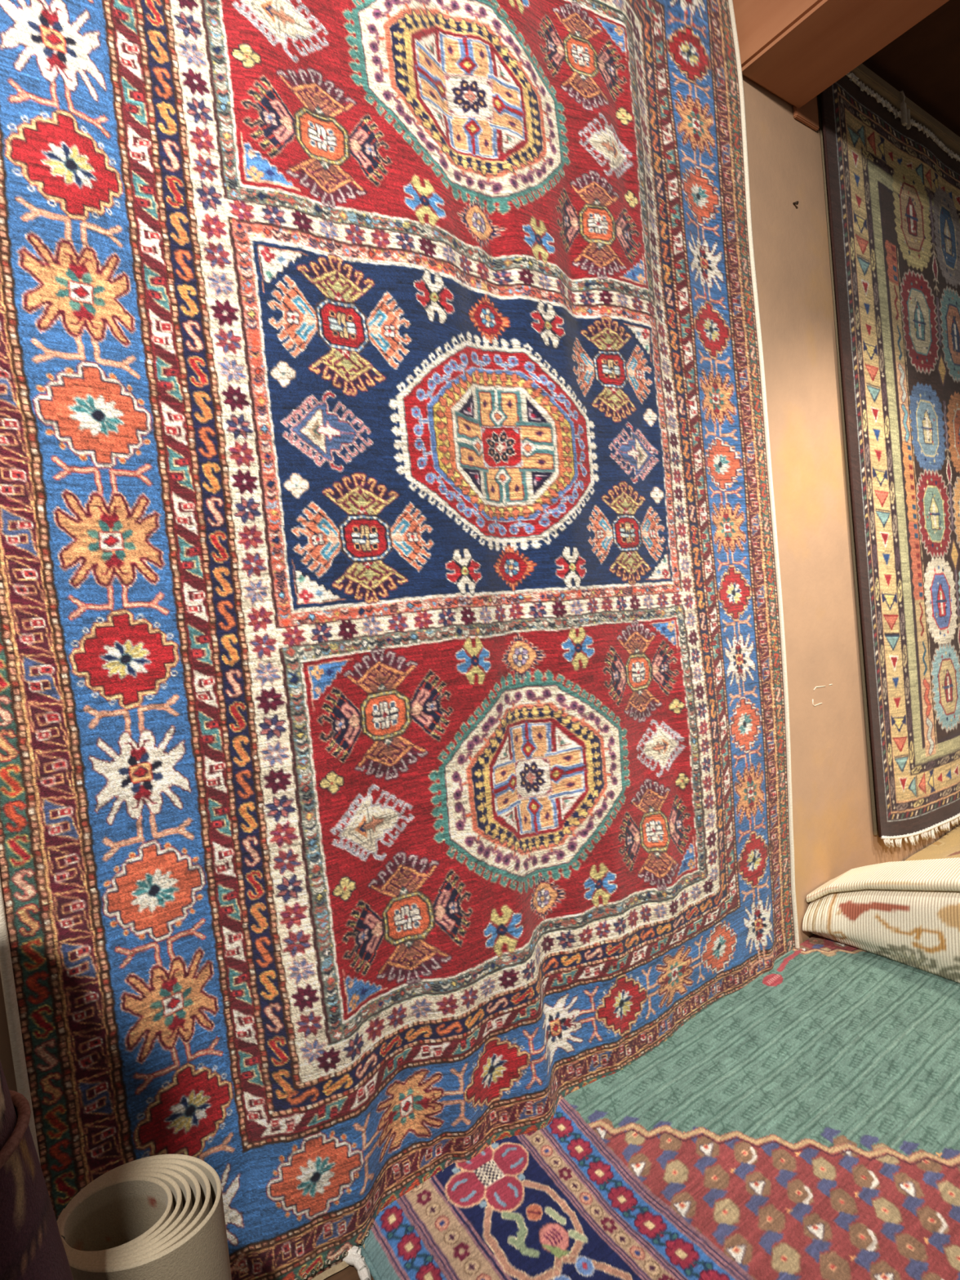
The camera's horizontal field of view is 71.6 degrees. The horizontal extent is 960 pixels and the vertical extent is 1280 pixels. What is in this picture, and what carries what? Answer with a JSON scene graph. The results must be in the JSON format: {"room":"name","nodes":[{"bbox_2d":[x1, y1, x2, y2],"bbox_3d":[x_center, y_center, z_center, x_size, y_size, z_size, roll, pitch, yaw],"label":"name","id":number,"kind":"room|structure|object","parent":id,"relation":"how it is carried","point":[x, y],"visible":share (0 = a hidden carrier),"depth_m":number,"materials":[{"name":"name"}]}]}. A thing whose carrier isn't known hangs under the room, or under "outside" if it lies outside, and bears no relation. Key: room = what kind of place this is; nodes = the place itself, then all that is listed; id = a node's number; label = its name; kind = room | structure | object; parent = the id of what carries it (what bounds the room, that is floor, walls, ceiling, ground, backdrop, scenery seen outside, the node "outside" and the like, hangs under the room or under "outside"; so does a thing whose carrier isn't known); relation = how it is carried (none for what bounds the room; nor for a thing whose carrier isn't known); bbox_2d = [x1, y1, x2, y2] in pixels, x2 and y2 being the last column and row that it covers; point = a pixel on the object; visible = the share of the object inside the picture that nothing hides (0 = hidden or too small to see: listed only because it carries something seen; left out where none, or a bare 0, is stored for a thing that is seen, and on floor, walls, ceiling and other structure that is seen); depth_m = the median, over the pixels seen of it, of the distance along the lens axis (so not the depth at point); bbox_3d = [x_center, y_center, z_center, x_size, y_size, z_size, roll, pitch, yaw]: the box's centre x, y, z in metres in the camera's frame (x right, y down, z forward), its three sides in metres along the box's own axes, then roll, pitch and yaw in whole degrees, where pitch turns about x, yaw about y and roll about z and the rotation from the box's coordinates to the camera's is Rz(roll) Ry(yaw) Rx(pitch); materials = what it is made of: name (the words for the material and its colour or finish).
{"room":"store","nodes":[
{"label":"store","id":0,"kind":"room"},
{"bbox_2d":[320,1265,373,1279],"bbox_3d":[1.855,1.043,0.754,6.600,0.060,3.540,-7,2,-34],"label":"floor","id":1,"kind":"structure","parent":0,"point":[349,1273],"depth_m":1.25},
{"bbox_2d":[0,1060,73,1279],"bbox_3d":[-0.467,0.620,0.541,0.390,1.233,0.249,-6,2,-12],"label":"rolled rug","id":2,"kind":"object","parent":1,"relation":"on","point":[32,1247],"visible":1,"depth_m":0.57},
{"bbox_2d":[57,1154,231,1279],"bbox_3d":[-0.389,0.955,0.820,0.178,0.536,0.178,-7,2,-34],"label":"rolled rug","id":3,"kind":"object","parent":1,"relation":"on","point":[156,1217],"visible":0.94,"depth_m":0.82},
{"bbox_2d":[0,75,959,1092],"bbox_3d":[0.752,-0.529,2.117,6.600,3.220,0.120,-7,2,-34],"label":"wall","id":4,"kind":"structure","parent":0,"point":[833,835],"depth_m":2.30,"materials":[{"name":"beige paint"}]},
{"bbox_2d":[0,0,799,1279],"bbox_3d":[0.059,-0.440,1.540,2.100,3.236,0.101,-7,2,-33],"label":"rug","id":5,"kind":"object","parent":4,"relation":"attached to","point":[395,749],"visible":0.91,"depth_m":1.33,"materials":[{"name":"fabric"}]},
{"bbox_2d":[792,95,818,130],"bbox_3d":[1.128,-1.999,2.328,0.145,0.378,0.014,-7,2,-34],"label":"trim","id":6,"kind":"structure","parent":4,"relation":"attached to","point":[807,114],"depth_m":2.34,"materials":[{"name":"brown wood"}]},
{"bbox_2d":[812,684,832,706],"bbox_3d":[1.194,0.190,2.321,0.135,0.065,0.004,-7,2,-34],"label":"chalk mark","id":7,"kind":"object","parent":4,"relation":"attached to","point":[829,684],"visible":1,"depth_m":2.30,"materials":[{"name":"white"}]},
{"bbox_2d":[845,63,959,157],"bbox_3d":[1.935,-2.197,2.853,1.700,0.038,0.047,-7,2,-34],"label":"rail","id":8,"kind":"object","parent":4,"relation":"attached to","point":[950,140],"visible":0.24,"depth_m":2.69,"materials":[{"name":"brown wood"}]},
{"bbox_2d":[817,72,959,848],"bbox_3d":[2.050,-0.702,2.884,1.719,2.958,0.044,-7,2,-34],"label":"rug","id":9,"kind":"object","parent":8,"relation":"hanging from","point":[892,193],"visible":0.94,"depth_m":2.62,"materials":[{"name":"fabric"}]},
{"bbox_2d":[899,90,911,129],"bbox_3d":[1.691,-2.115,2.653,0.042,0.148,0.027,-7,2,-34],"label":"clip","id":10,"kind":"object","parent":8,"relation":"hanging from","point":[905,113],"visible":1,"depth_m":2.64,"materials":[{"name":"metal"}]},
{"bbox_2d":[862,0,959,137],"bbox_3d":[1.547,-2.200,0.637,6.600,0.060,3.540,-7,2,-34],"label":"ceiling","id":11,"kind":"structure","parent":0,"point":[923,62],"depth_m":2.61,"materials":[{"name":"brown wood"}]},
{"bbox_2d":[733,0,949,108],"bbox_3d":[1.864,-2.030,0.831,0.355,0.348,3.318,-7,2,-34],"label":"beam","id":12,"kind":"structure","parent":11,"relation":"attached to","point":[794,50],"depth_m":2.03,"materials":[{"name":"brown wood"}]},
{"bbox_3d":[1.072,1.050,1.560,2.400,0.016,1.050,-7,2,-34],"label":"pad","id":13,"kind":"object","parent":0,"visible":0},
{"bbox_2d":[342,934,959,1279],"bbox_3d":[1.061,1.050,1.537,2.542,0.057,1.144,-7,2,-34],"label":"rug","id":14,"kind":"object","parent":13,"relation":"on","point":[803,1124],"visible":0.8,"depth_m":1.39,"materials":[{"name":"fabric"}]},
{"bbox_2d":[802,825,959,983],"bbox_3d":[1.915,0.723,2.254,1.494,0.395,0.872,-7,2,-34],"label":"rug","id":15,"kind":"object","parent":14,"relation":"on","point":[907,912],"visible":1,"depth_m":2.02,"materials":[{"name":"cream wool"}]}
]}

